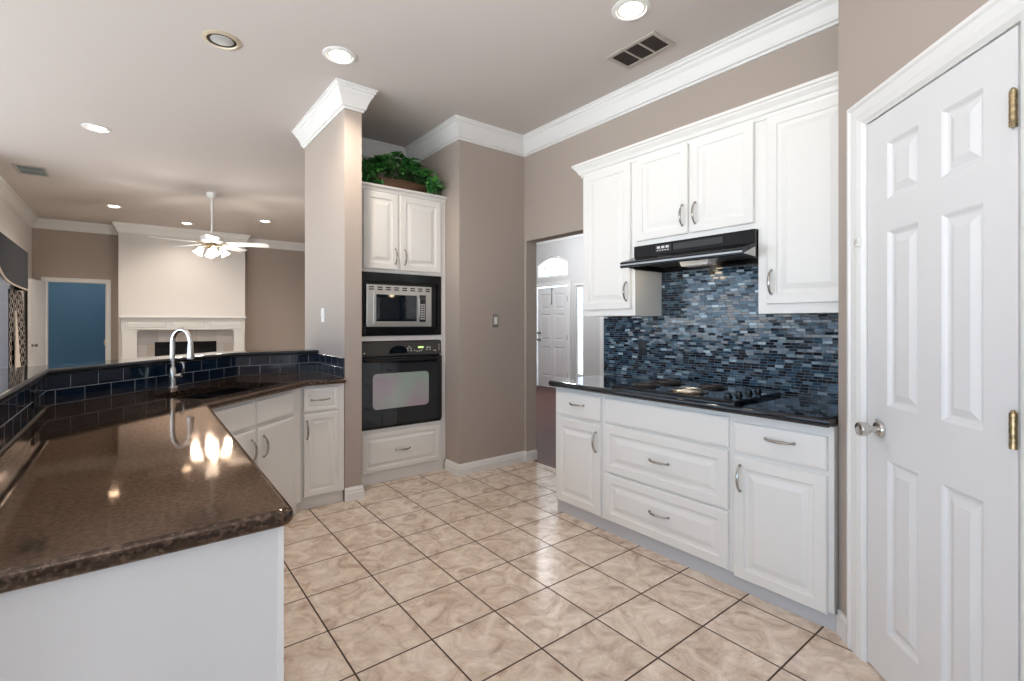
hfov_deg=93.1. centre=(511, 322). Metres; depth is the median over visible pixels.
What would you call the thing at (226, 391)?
basin
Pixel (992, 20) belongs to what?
trim
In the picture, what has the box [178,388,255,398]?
sink
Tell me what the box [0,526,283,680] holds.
base cabinet
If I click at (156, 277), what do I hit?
wall
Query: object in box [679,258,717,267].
lamp
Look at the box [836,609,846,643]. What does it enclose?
baseboard
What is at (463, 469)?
baseboard
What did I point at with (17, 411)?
tile backsplash
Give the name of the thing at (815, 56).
wall
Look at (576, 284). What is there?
window
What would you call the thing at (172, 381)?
faucet
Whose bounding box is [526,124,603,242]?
wall
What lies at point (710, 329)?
tile backsplash
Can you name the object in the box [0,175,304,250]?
trim
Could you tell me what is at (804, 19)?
trim
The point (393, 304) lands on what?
microwave
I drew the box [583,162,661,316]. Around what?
upper cabinet
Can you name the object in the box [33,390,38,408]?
power outlet
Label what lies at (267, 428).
base cabinet
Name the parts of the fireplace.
frieze panel, fire screen frame, fire glass, frieze panel, frieze panel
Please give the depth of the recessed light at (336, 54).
3.18 m
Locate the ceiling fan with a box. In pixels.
[148,192,268,261]
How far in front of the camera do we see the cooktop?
2.75 m
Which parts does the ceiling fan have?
blade, lamp shade, lamp shade, motor, blade, lamp shade, lamp shade, blade, blade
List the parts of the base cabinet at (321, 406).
handle, drawer, handle, door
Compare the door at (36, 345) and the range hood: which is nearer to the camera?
the range hood
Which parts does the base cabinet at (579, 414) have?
handle, door, drawer, handle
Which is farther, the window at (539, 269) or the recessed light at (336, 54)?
the window at (539, 269)
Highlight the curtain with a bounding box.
[8,288,26,367]
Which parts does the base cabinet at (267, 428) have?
door, handle, handle, door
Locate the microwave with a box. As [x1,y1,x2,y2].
[362,271,440,335]
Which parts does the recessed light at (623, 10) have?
bulb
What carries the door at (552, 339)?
in the wall at (571, 249)
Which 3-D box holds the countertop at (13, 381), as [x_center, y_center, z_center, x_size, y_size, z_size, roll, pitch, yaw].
[-1.899,0.244,2.252,1.301,0.030,3.980,0,0,-12]
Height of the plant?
0.410 m
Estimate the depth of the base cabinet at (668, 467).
2.70 m
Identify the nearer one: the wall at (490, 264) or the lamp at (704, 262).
the lamp at (704, 262)
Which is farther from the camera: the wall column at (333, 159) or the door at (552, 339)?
the door at (552, 339)
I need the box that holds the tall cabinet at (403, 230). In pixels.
[362,181,446,485]
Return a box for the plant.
[362,151,445,194]
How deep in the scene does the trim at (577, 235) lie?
9.76 m
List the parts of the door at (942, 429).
knob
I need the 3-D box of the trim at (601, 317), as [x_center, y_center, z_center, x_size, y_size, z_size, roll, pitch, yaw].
[1.764,0.265,8.766,0.022,2.140,0.460,0,0,-38]
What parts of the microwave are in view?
door, control panel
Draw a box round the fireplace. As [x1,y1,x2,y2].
[119,316,246,358]
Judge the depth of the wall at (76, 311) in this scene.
10.14 m
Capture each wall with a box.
[0,198,31,366]
[0,353,317,453]
[32,228,304,359]
[48,282,104,364]
[118,232,244,358]
[362,158,397,177]
[410,140,535,468]
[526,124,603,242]
[536,236,599,377]
[604,25,837,399]
[838,0,988,615]
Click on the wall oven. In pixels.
(402, 379)
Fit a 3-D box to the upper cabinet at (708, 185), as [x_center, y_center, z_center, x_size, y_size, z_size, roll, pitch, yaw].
[1.182,-0.818,3.031,0.361,0.615,0.820,0,0,-38]
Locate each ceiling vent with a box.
[11,163,50,177]
[606,31,675,68]
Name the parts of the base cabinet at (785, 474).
handle, handle, drawer, door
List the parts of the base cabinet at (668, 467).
handle, handle, drawer, drawer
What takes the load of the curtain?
hanging from the valance
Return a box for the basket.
[370,177,427,192]
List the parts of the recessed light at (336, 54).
bulb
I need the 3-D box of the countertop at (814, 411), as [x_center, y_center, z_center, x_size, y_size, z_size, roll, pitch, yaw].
[1.050,0.429,2.962,0.653,0.040,1.795,0,0,-38]
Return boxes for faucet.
[167,328,194,388]
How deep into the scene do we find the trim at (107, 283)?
8.74 m
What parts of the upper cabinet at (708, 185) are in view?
door, handle, handle, door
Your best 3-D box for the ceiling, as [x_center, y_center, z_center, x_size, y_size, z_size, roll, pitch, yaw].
[-2.291,-1.815,6.015,10.600,0.100,18.700,0,0,-38]
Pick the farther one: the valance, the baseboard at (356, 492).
the valance
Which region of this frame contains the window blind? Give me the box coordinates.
[0,276,9,368]
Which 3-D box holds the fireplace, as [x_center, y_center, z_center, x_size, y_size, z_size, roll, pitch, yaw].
[-6.198,0.605,9.219,1.960,1.460,0.560,0,0,-38]
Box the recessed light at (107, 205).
[105,204,122,207]
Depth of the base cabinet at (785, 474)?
2.22 m
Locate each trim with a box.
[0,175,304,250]
[41,277,110,364]
[292,0,837,165]
[536,233,582,244]
[536,280,570,384]
[600,316,603,374]
[847,0,1023,680]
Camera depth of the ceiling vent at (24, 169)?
5.59 m
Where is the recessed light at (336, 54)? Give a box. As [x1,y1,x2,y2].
[322,46,356,64]
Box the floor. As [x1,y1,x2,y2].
[284,385,884,680]
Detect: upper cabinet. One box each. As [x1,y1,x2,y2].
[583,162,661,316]
[635,120,757,246]
[758,94,837,313]
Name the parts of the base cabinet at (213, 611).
frame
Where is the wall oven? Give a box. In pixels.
[362,340,441,430]
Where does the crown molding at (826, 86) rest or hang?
attached to the wall at (815, 56)
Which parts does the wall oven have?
control panel, trim, handle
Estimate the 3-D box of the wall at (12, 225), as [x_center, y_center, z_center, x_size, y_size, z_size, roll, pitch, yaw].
[-6.800,-0.215,6.425,0.120,3.100,4.300,0,0,-38]
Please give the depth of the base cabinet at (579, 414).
3.25 m
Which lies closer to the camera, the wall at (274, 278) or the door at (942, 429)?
the door at (942, 429)
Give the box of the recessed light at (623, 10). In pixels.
[612,0,650,20]
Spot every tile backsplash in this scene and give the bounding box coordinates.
[0,354,344,449]
[604,264,837,398]
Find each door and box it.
[26,278,45,365]
[537,286,567,387]
[855,25,1020,680]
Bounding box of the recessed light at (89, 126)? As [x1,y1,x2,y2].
[81,123,111,132]
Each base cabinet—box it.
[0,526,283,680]
[211,388,299,515]
[296,383,343,510]
[556,387,605,530]
[604,394,733,586]
[732,414,837,631]
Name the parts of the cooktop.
burner, burner, burner, burner, knob, knob, knob, knob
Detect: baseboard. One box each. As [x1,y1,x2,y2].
[345,485,364,501]
[445,449,537,476]
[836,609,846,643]
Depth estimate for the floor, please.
2.32 m
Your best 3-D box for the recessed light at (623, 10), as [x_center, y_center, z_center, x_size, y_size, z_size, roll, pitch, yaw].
[0.670,-1.758,2.727,0.214,0.014,0.214,0,0,-38]
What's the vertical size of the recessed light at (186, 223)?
0.014 m
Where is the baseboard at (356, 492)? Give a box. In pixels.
[345,485,364,501]
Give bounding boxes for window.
[537,256,567,278]
[574,283,582,376]
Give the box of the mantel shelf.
[119,316,246,319]
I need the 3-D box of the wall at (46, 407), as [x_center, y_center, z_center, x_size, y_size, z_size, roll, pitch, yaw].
[-1.832,0.797,2.263,1.139,1.075,3.801,0,0,-12]
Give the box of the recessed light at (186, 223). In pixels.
[180,222,193,224]
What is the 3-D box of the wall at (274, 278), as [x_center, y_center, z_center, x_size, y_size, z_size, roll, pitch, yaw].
[-6.408,-0.215,9.537,4.570,3.100,0.120,0,0,-38]
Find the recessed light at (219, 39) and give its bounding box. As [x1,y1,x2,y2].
[202,30,241,49]
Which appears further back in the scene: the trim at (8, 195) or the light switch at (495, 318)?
the trim at (8, 195)
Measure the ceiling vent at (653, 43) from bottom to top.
0.010 m
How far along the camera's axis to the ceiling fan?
6.58 m
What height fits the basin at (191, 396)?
0.196 m
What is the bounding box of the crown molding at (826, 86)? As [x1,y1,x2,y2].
[572,71,837,178]
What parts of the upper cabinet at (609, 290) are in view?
door, handle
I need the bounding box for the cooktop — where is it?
[611,379,780,404]
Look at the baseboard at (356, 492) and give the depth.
3.65 m
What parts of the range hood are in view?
control panel, grille panel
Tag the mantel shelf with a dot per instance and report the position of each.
(122, 317)
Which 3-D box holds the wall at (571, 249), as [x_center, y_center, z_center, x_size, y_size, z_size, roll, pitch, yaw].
[1.925,-0.215,8.676,0.120,3.100,7.700,0,0,-38]
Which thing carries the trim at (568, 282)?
attached to the wall at (571, 249)
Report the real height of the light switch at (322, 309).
0.115 m
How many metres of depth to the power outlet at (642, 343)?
3.58 m
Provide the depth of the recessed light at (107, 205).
7.30 m
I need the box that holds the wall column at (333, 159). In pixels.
[305,109,361,501]
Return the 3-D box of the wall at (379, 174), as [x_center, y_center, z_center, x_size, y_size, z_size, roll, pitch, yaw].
[-1.432,-0.215,4.770,0.870,3.100,0.080,0,0,-38]
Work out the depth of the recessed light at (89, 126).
4.37 m
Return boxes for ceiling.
[0,0,801,242]
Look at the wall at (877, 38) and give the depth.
1.97 m
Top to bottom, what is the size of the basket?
0.096 m
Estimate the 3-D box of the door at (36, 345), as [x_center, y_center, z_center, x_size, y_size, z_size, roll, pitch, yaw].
[-7.737,0.315,7.902,0.175,2.020,0.760,0,0,-31]
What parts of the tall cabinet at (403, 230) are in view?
door, drawer, cornice, door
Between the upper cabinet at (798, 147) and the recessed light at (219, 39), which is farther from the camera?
the recessed light at (219, 39)
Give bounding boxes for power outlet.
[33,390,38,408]
[639,340,646,355]
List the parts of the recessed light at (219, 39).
bulb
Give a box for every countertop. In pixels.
[0,349,318,403]
[0,371,345,593]
[548,374,837,427]
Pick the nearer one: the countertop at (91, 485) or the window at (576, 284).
the countertop at (91, 485)
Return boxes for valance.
[0,232,29,290]
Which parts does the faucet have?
handle, spout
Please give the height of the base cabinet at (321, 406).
0.885 m
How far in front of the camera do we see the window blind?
6.42 m
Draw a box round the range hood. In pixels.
[620,229,757,272]
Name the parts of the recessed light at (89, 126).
bulb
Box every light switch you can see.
[321,308,323,321]
[492,314,498,326]
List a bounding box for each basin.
[178,395,217,398]
[195,388,255,395]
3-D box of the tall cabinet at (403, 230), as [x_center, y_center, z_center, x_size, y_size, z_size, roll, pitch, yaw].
[-1.079,0.098,4.324,0.855,2.475,0.557,0,0,-38]
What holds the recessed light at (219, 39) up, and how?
in the ceiling

